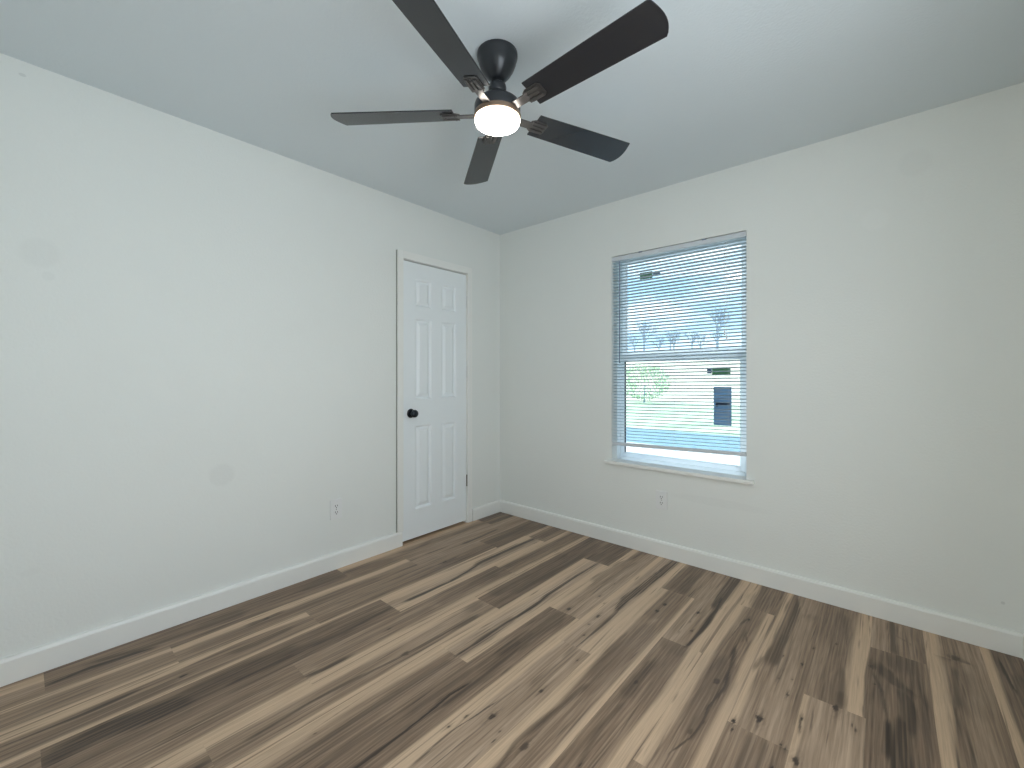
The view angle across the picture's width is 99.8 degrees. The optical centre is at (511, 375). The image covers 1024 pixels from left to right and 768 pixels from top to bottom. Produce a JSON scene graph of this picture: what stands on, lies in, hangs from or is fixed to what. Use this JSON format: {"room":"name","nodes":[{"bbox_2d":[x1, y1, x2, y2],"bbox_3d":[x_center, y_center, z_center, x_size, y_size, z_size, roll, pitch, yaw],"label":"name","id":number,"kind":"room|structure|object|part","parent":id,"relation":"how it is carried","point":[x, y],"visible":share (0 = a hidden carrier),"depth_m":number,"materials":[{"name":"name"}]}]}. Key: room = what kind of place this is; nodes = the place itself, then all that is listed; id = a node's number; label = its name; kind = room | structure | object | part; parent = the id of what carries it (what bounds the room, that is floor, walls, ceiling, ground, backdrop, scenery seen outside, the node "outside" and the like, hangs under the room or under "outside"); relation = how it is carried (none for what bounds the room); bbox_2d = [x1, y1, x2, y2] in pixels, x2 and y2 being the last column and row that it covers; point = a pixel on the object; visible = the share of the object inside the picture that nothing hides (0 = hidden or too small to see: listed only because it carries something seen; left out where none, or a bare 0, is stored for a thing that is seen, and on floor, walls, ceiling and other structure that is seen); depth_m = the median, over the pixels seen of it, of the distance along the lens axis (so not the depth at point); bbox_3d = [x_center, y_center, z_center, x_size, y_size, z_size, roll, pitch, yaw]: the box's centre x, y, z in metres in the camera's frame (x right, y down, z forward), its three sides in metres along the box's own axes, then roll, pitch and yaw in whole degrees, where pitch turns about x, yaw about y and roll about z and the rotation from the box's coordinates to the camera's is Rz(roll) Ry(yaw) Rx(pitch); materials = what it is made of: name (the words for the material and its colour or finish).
{"room":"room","nodes":[
{"label":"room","id":0,"kind":"room"},
{"bbox_2d":[0,53,499,658],"bbox_3d":[-1.217,-0.026,2.616,0.110,2.440,3.560,0,0,41],"label":"wall","id":1,"kind":"structure","parent":0,"point":[198,323],"depth_m":2.09,"materials":[{"name":"paint"}]},
{"bbox_2d":[0,532,402,686],"bbox_3d":[-1.506,1.142,2.187,0.017,0.101,2.232,0,0,41],"label":"baseboard","id":2,"kind":"structure","parent":1,"relation":"attached to","point":[19,666],"depth_m":2.05,"materials":[{"name":"paint"}]},
{"bbox_2d":[330,498,341,519],"bbox_3d":[-1.090,0.826,2.671,0.010,0.121,0.075,0,0,41],"label":"wall outlet","id":3,"kind":"object","parent":1,"relation":"attached to","point":[335,505],"visible":1,"depth_m":2.67,"materials":[{"name":"white plastic"}]},
{"bbox_2d":[396,250,396,532],"bbox_3d":[-0.805,0.105,3.004,0.002,1.971,0.006,0,0,41],"label":"trim","id":4,"kind":"structure","parent":1,"relation":"attached to","point":[396,250],"depth_m":3.00,"materials":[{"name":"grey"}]},
{"bbox_2d":[397,249,402,532],"bbox_3d":[-0.783,0.104,3.019,0.015,1.973,0.046,0,0,41],"label":"trim","id":5,"kind":"structure","parent":1,"relation":"attached to","point":[399,252],"depth_m":3.01,"materials":[{"name":"paint"}]},
{"bbox_2d":[403,260,466,541],"bbox_3d":[-0.561,0.176,3.269,0.100,1.993,0.619,0,0,41],"label":"door","id":6,"kind":"structure","parent":1,"relation":"in","point":[434,299],"depth_m":3.25,"materials":[{"name":"white paint"}]},
{"bbox_3d":[-0.700,0.269,3.076,0.056,0.055,0.055,0,0,41],"label":"knob","id":7,"kind":"part","parent":6,"relation":"part of","materials":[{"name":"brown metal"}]},
{"bbox_2d":[403,251,467,274],"bbox_3d":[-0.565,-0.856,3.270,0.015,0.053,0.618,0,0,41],"label":"trim","id":8,"kind":"structure","parent":1,"relation":"attached to","point":[406,255],"depth_m":3.24,"materials":[{"name":"paint"}]},
{"bbox_2d":[463,274,466,521],"bbox_3d":[-0.409,0.180,3.546,0.110,2.025,0.006,0,0,41],"label":"trim","id":9,"kind":"structure","parent":1,"relation":"attached to","point":[466,274],"depth_m":3.51,"materials":[{"name":"paint"}]},
{"bbox_2d":[467,267,471,522],"bbox_3d":[-0.347,0.155,3.521,0.015,2.075,0.046,0,0,41],"label":"trim","id":10,"kind":"structure","parent":1,"relation":"attached to","point":[469,275],"depth_m":3.51,"materials":[{"name":"paint"}]},
{"bbox_2d":[472,500,499,520],"bbox_3d":[-0.217,1.142,3.668,0.017,0.101,0.326,0,0,41],"label":"baseboard","id":11,"kind":"structure","parent":1,"relation":"attached to","point":[485,510],"depth_m":3.65,"materials":[{"name":"paint"}]},
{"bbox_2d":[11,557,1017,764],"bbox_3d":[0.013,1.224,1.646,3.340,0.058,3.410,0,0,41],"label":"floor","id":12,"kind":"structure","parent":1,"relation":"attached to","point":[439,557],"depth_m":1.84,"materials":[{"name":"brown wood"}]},
{"bbox_2d":[0,512,1023,767],"bbox_3d":[-0.074,1.194,1.622,3.140,0.001,3.260,0,0,41],"label":"floor","id":13,"kind":"structure","parent":0,"point":[515,587],"depth_m":1.69,"materials":[{"name":"brown wood"}]},
{"bbox_2d":[0,0,1023,234],"bbox_3d":[-0.033,-1.306,1.586,3.330,0.120,3.560,0,0,41],"label":"ceiling","id":14,"kind":"structure","parent":0,"point":[730,83],"depth_m":1.77,"materials":[{"name":"paint"}]},
{"bbox_2d":[330,0,668,184],"bbox_3d":[-0.018,-1.105,1.637,1.223,0.281,1.268,0,0,41],"label":"ceiling fan","id":15,"kind":"object","parent":14,"relation":"hanging from","point":[497,114],"visible":1,"depth_m":1.56,"materials":[{"name":"grey"}]},
{"bbox_3d":[-0.469,-1.027,1.711,0.494,0.005,0.131,1,13,6],"label":"blade","id":16,"kind":"part","parent":15,"relation":"part of","materials":[{"name":"black wood"}]},
{"bbox_3d":[-0.223,-1.027,1.290,0.131,0.005,0.494,14,4,24],"label":"blade","id":17,"kind":"part","parent":15,"relation":"part of","materials":[{"name":"black wood"}]},
{"bbox_3d":[-0.145,-1.027,2.075,0.131,0.005,0.494,-13,4,-12],"label":"blade","id":18,"kind":"part","parent":15,"relation":"part of","materials":[{"name":"black wood"}]},
{"bbox_2d":[475,106,519,135],"bbox_3d":[-0.057,-0.979,1.670,0.174,0.028,0.174,0,0,41],"label":"diffuser","id":19,"kind":"object","parent":15,"relation":"attached to","point":[490,120],"depth_m":1.63,"materials":[{"name":"white glass"}]},
{"bbox_3d":[0.301,-1.027,1.880,0.494,0.005,0.131,-2,-12,-30],"label":"blade","id":20,"kind":"part","parent":15,"relation":"part of","materials":[{"name":"black wood"}]},
{"bbox_3d":[0.254,-1.027,1.395,0.494,0.005,0.131,-2,-14,42],"label":"blade","id":21,"kind":"part","parent":15,"relation":"part of","materials":[{"name":"black wood"}]},
{"bbox_2d":[500,82,1023,632],"bbox_3d":[1.086,-0.026,2.872,3.030,2.440,0.150,0,0,41],"label":"wall","id":22,"kind":"structure","parent":0,"point":[885,261],"depth_m":2.25,"materials":[{"name":"paint"}]},
{"bbox_2d":[656,490,666,509],"bbox_3d":[0.989,0.821,2.850,0.075,0.121,0.010,0,0,41],"label":"wall outlet","id":23,"kind":"object","parent":22,"relation":"attached to","point":[661,496],"visible":1,"depth_m":2.85,"materials":[{"name":"white plastic"}]},
{"bbox_2d":[604,459,754,484],"bbox_3d":[1.061,0.616,2.830,0.959,0.022,0.114,0,0,41],"label":"trim","id":24,"kind":"structure","parent":22,"relation":"attached to","point":[636,464],"depth_m":2.76,"materials":[{"name":"paint"}]},
{"bbox_2d":[617,237,745,475],"bbox_3d":[1.117,-0.122,2.894,0.870,1.463,0.068,0,0,41],"label":"window","id":25,"kind":"structure","parent":22,"relation":"in","point":[621,450],"depth_m":2.88,"materials":[{"name":"white plastic"}]},
{"bbox_2d":[640,271,659,279],"bbox_3d":[0.973,-0.715,3.042,0.150,0.048,0.001,0,0,41],"label":"sticker","id":26,"kind":"object","parent":25,"relation":"attached to","point":[649,271],"visible":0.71,"depth_m":3.05,"materials":[{"name":"green"}]},
{"bbox_2d":[612,231,745,455],"bbox_3d":[1.051,-0.179,2.818,0.867,1.351,0.040,0,0,41],"label":"window blind","id":27,"kind":"object","parent":25,"relation":"attached to","point":[739,235],"visible":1,"depth_m":2.78,"materials":[{"name":"white plastic"}]},
{"bbox_3d":[1.055,0.473,2.822,0.865,0.046,0.022,0,0,41],"label":"rail","id":28,"kind":"part","parent":27,"relation":"part of","materials":[{"name":"white plastic"}]},
{"bbox_3d":[1.113,0.218,2.889,0.820,0.729,0.027,0,0,41],"label":"sash","id":29,"kind":"part","parent":25,"relation":"part of","materials":[{"name":"white plastic"}]},
{"bbox_3d":[1.130,-0.476,2.909,0.820,0.712,0.020,0,0,41],"label":"sash","id":30,"kind":"part","parent":25,"relation":"part of","materials":[{"name":"glass"}]},
{"bbox_2d":[707,368,730,373],"bbox_3d":[1.304,-0.027,2.720,0.138,0.047,0.001,0,0,41],"label":"sticker","id":31,"kind":"object","parent":25,"relation":"attached to","point":[722,369],"visible":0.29,"depth_m":2.71,"materials":[{"name":"green paper"}]},
{"bbox_2d":[714,387,731,425],"bbox_3d":[1.321,0.190,2.705,0.104,0.242,0.002,0,0,41],"label":"sticker","id":32,"kind":"object","parent":25,"relation":"attached to","point":[722,422],"visible":0.66,"depth_m":2.70,"materials":[{"name":"blue paper"}]},
{"bbox_2d":[716,403,729,406],"bbox_3d":[1.321,0.181,2.704,0.082,0.024,0.001,0,0,41],"label":"print","id":33,"kind":"object","parent":32,"relation":"on","point":[716,403],"depth_m":2.70,"materials":[{"name":"blue"}]},
{"bbox_2d":[500,500,1023,658],"bbox_3d":[1.031,1.142,2.809,3.030,0.101,0.017,0,0,41],"label":"baseboard","id":34,"kind":"structure","parent":22,"relation":"attached to","point":[1010,642],"depth_m":2.32,"materials":[{"name":"paint"}]},
{"label":"outside","id":35,"kind":"structure","parent":0,"visible":0},
{"bbox_2d":[626,359,739,405],"bbox_3d":[31.410,-1.131,70.502,150.000,5.750,98.000,0,0,41],"label":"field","id":36,"kind":"structure","parent":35,"point":[667,394],"depth_m":37.95,"materials":[{"name":"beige plant"}]},
{"bbox_2d":[637,318,659,350],"bbox_3d":[22.877,-6.708,73.090,4.427,6.153,2.784,0,0,-24],"label":"bare tree","id":37,"kind":"object","parent":36,"relation":"on","point":[644,318],"visible":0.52,"depth_m":73.00,"materials":[{"name":"blue plant"}]},
{"bbox_2d":[652,335,666,349],"bbox_3d":[28.417,-5.868,83.766,3.126,4.470,2.904,0,0,41],"label":"bare tree","id":38,"kind":"object","parent":36,"relation":"on","point":[662,335],"visible":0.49,"depth_m":83.51,"materials":[{"name":"blue plant"}]},
{"bbox_2d":[662,331,679,348],"bbox_3d":[27.024,-5.757,71.865,2.367,4.248,3.508,0,0,-35],"label":"bare tree","id":39,"kind":"object","parent":36,"relation":"on","point":[671,331],"visible":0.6,"depth_m":71.97,"materials":[{"name":"blue plant"}]},
{"bbox_2d":[668,332,680,348],"bbox_3d":[29.186,-6.044,78.097,3.518,4.823,2.822,0,0,41],"label":"bare tree","id":40,"kind":"object","parent":36,"relation":"on","point":[672,332],"visible":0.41,"depth_m":78.01,"materials":[{"name":"blue plant"}]},
{"bbox_2d":[685,330,698,347],"bbox_3d":[29.675,-5.599,70.581,2.838,3.931,2.818,0,0,0],"label":"bare tree","id":41,"kind":"object","parent":36,"relation":"on","point":[693,330],"visible":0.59,"depth_m":70.86,"materials":[{"name":"blue plant"}]},
{"bbox_2d":[694,332,708,347],"bbox_3d":[34.984,-5.949,79.766,3.135,4.634,3.904,0,0,41],"label":"bare tree","id":42,"kind":"object","parent":36,"relation":"on","point":[700,332],"visible":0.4,"depth_m":79.51,"materials":[{"name":"blue plant"}]},
{"bbox_2d":[704,304,731,346],"bbox_3d":[30.666,-7.278,64.247,5.698,7.295,3.299,0,0,-41],"label":"bare tree","id":43,"kind":"object","parent":36,"relation":"on","point":[726,304],"visible":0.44,"depth_m":64.27,"materials":[{"name":"blue plant"}]},
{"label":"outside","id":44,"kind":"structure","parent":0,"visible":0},
{"bbox_2d":[626,401,739,436],"bbox_3d":[-1.150,1.643,25.463,110.000,0.200,12.700,0,0,41],"label":"lawn","id":45,"kind":"structure","parent":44,"point":[636,407],"depth_m":15.65,"materials":[{"name":"green plant"}]},
{"bbox_2d":[626,364,670,402],"bbox_3d":[7.677,0.432,25.121,2.921,2.270,3.058,0,0,41],"label":"leafy tree","id":46,"kind":"object","parent":45,"relation":"on","point":[649,396],"visible":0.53,"depth_m":24.69,"materials":[{"name":"green plant"}]},
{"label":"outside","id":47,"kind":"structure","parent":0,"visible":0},
{"bbox_2d":[626,427,739,451],"bbox_3d":[-6.204,1.643,19.654,110.000,0.200,2.700,0,0,41],"label":"road","id":48,"kind":"structure","parent":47,"point":[641,439],"depth_m":10.48,"materials":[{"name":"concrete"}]},
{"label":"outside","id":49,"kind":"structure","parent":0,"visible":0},
{"bbox_2d":[626,442,739,465],"bbox_3d":[-9.204,1.643,16.206,110.000,0.200,6.440,0,0,41],"label":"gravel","id":50,"kind":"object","parent":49,"point":[708,457],"depth_m":8.37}
]}

